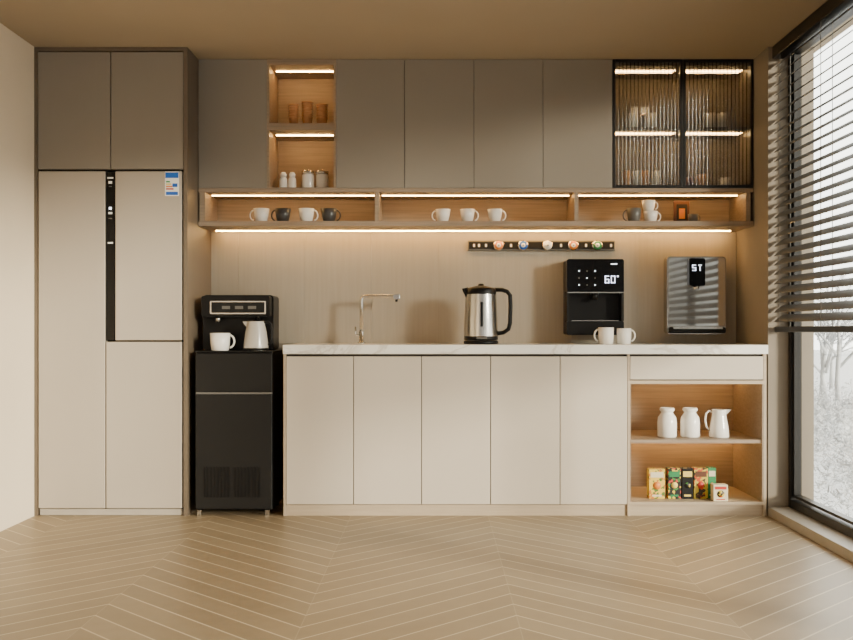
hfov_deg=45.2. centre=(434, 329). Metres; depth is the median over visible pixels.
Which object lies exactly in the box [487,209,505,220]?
coffee mug
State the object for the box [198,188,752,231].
wall shelf
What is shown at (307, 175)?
storage jar
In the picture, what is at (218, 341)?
coffee mug
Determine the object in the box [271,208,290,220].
coffee mug
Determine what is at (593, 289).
dispenser
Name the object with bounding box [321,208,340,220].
coffee mug
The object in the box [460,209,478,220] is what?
coffee mug
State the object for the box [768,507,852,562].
sill
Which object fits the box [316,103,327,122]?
paper cups
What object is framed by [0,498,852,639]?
floor
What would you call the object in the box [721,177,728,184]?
drinking glass
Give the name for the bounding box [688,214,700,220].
espresso cup
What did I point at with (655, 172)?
drinking glass
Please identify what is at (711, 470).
box
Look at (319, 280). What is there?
wall
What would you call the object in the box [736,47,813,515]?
wall
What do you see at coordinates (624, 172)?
drinking glass
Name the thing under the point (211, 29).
ceiling
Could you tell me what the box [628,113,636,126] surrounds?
drinking glass
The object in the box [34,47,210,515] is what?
tall cabinet
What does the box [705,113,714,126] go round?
drinking glass
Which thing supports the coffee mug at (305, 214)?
in the wall shelf
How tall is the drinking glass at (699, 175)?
0.090 m
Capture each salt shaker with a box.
[279,172,287,186]
[288,172,295,186]
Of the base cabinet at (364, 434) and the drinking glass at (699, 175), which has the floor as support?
the base cabinet at (364, 434)
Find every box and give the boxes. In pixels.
[647,468,664,498]
[666,467,680,498]
[680,467,692,498]
[691,467,707,498]
[706,466,715,497]
[711,483,727,500]
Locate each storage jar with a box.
[302,170,313,186]
[316,170,328,186]
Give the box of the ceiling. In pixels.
[0,0,852,59]
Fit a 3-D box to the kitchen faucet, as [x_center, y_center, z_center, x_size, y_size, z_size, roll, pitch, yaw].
[-0.339,-0.065,6.020,0.267,0.291,0.048,0,0,0]
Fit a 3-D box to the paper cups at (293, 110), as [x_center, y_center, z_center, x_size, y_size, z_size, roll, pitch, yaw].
[-0.828,-1.250,6.000,0.061,0.137,0.061,0,0,0]
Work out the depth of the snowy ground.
18.48 m
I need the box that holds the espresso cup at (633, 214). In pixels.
[623,208,640,220]
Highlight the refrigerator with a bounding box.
[39,171,182,514]
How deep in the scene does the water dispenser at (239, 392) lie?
5.60 m
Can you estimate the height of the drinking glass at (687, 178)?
0.070 m
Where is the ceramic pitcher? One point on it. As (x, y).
(718, 428)
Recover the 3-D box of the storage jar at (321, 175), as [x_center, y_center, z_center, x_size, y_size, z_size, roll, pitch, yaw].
[-0.659,-0.876,5.990,0.074,0.122,0.074,0,0,0]
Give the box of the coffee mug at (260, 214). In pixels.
[249,208,268,220]
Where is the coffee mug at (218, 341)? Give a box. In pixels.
[210,333,234,350]
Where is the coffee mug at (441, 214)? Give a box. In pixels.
[431,209,450,220]
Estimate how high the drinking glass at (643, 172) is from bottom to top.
0.110 m
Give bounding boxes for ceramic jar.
[657,407,676,437]
[680,407,699,437]
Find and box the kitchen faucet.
[355,294,399,343]
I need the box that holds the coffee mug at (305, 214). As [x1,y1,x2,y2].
[298,208,317,220]
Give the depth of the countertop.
5.59 m
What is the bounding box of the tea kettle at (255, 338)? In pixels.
[243,318,272,349]
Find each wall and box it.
[0,23,33,531]
[211,232,735,349]
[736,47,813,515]
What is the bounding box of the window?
[788,5,852,538]
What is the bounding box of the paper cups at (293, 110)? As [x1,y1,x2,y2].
[288,104,298,122]
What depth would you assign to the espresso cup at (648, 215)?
5.94 m
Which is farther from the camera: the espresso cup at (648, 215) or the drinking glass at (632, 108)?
the drinking glass at (632, 108)
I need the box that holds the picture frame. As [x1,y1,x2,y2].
[673,201,688,220]
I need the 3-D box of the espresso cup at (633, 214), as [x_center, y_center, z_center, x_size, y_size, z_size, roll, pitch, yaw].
[1.153,-0.665,5.974,0.097,0.085,0.084,0,0,36]
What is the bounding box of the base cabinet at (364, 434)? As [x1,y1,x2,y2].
[283,354,765,515]
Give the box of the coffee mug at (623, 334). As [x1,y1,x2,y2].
[617,328,635,343]
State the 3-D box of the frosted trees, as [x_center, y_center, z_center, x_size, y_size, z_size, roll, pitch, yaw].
[8.015,0.198,20.773,3.768,3.454,27.455,0,0,19]
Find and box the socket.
[468,240,614,250]
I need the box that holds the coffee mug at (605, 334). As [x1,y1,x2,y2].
[593,327,613,343]
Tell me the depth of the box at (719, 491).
5.62 m
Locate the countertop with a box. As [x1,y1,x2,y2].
[283,343,767,353]
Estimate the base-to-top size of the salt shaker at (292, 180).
0.104 m
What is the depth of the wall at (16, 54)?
5.35 m
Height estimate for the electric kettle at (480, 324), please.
0.348 m
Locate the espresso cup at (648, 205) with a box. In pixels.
[642,200,657,210]
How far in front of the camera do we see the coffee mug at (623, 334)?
5.87 m
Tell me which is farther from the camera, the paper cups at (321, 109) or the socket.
the socket
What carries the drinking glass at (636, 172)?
in the upper cabinet at (391, 123)
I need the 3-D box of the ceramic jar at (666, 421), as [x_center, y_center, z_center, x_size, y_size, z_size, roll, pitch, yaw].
[1.302,0.518,5.750,0.108,0.165,0.108,0,0,0]
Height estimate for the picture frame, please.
0.135 m
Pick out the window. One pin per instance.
(840, 522)
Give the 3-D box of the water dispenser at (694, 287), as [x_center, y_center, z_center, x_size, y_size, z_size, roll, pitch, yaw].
[1.556,-0.207,6.127,0.351,0.461,0.123,0,0,0]
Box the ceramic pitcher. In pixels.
[704,409,730,437]
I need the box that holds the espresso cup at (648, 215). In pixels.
[643,211,660,220]
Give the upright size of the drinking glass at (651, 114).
0.100 m
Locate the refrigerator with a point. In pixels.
(111, 243)
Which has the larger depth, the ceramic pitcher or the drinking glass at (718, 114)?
the drinking glass at (718, 114)
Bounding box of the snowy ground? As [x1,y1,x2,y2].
[814,350,852,516]
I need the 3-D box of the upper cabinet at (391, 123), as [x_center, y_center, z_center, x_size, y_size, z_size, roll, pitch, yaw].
[0.233,-1.178,6.023,3.167,0.735,0.350,0,0,0]
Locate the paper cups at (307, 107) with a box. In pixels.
[302,101,312,122]
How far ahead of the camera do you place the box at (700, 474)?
5.70 m
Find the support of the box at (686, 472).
in the base cabinet at (364, 434)
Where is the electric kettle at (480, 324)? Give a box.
[462,284,512,343]
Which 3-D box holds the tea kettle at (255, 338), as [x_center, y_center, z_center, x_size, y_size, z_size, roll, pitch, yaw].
[-0.989,0.023,5.671,0.144,0.175,0.140,0,0,-43]
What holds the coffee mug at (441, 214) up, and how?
in the wall shelf
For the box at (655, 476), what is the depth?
5.70 m
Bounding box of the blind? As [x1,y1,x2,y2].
[772,0,852,331]
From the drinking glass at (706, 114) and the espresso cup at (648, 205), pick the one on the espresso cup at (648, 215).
the espresso cup at (648, 205)
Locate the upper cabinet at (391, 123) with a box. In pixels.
[198,59,752,187]
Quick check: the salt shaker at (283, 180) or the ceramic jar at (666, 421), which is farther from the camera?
the salt shaker at (283, 180)
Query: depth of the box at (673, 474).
5.70 m
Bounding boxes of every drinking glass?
[623,171,629,184]
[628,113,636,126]
[631,107,637,126]
[632,171,639,184]
[641,107,648,126]
[642,171,648,184]
[648,113,656,126]
[652,171,658,184]
[686,177,692,184]
[698,174,705,184]
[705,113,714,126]
[717,113,725,126]
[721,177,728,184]
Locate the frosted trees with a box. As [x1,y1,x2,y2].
[814,275,852,517]
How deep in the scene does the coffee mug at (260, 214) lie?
5.93 m
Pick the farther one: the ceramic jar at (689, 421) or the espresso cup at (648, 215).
the espresso cup at (648, 215)
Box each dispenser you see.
[195,295,282,515]
[563,259,623,334]
[664,257,725,333]
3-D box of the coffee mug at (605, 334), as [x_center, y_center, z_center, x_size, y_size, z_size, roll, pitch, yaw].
[0.974,0.033,5.885,0.106,0.095,0.090,0,0,35]
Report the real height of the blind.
1.555 m
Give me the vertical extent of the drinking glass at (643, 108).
0.150 m
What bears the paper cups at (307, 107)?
in the upper cabinet at (391, 123)

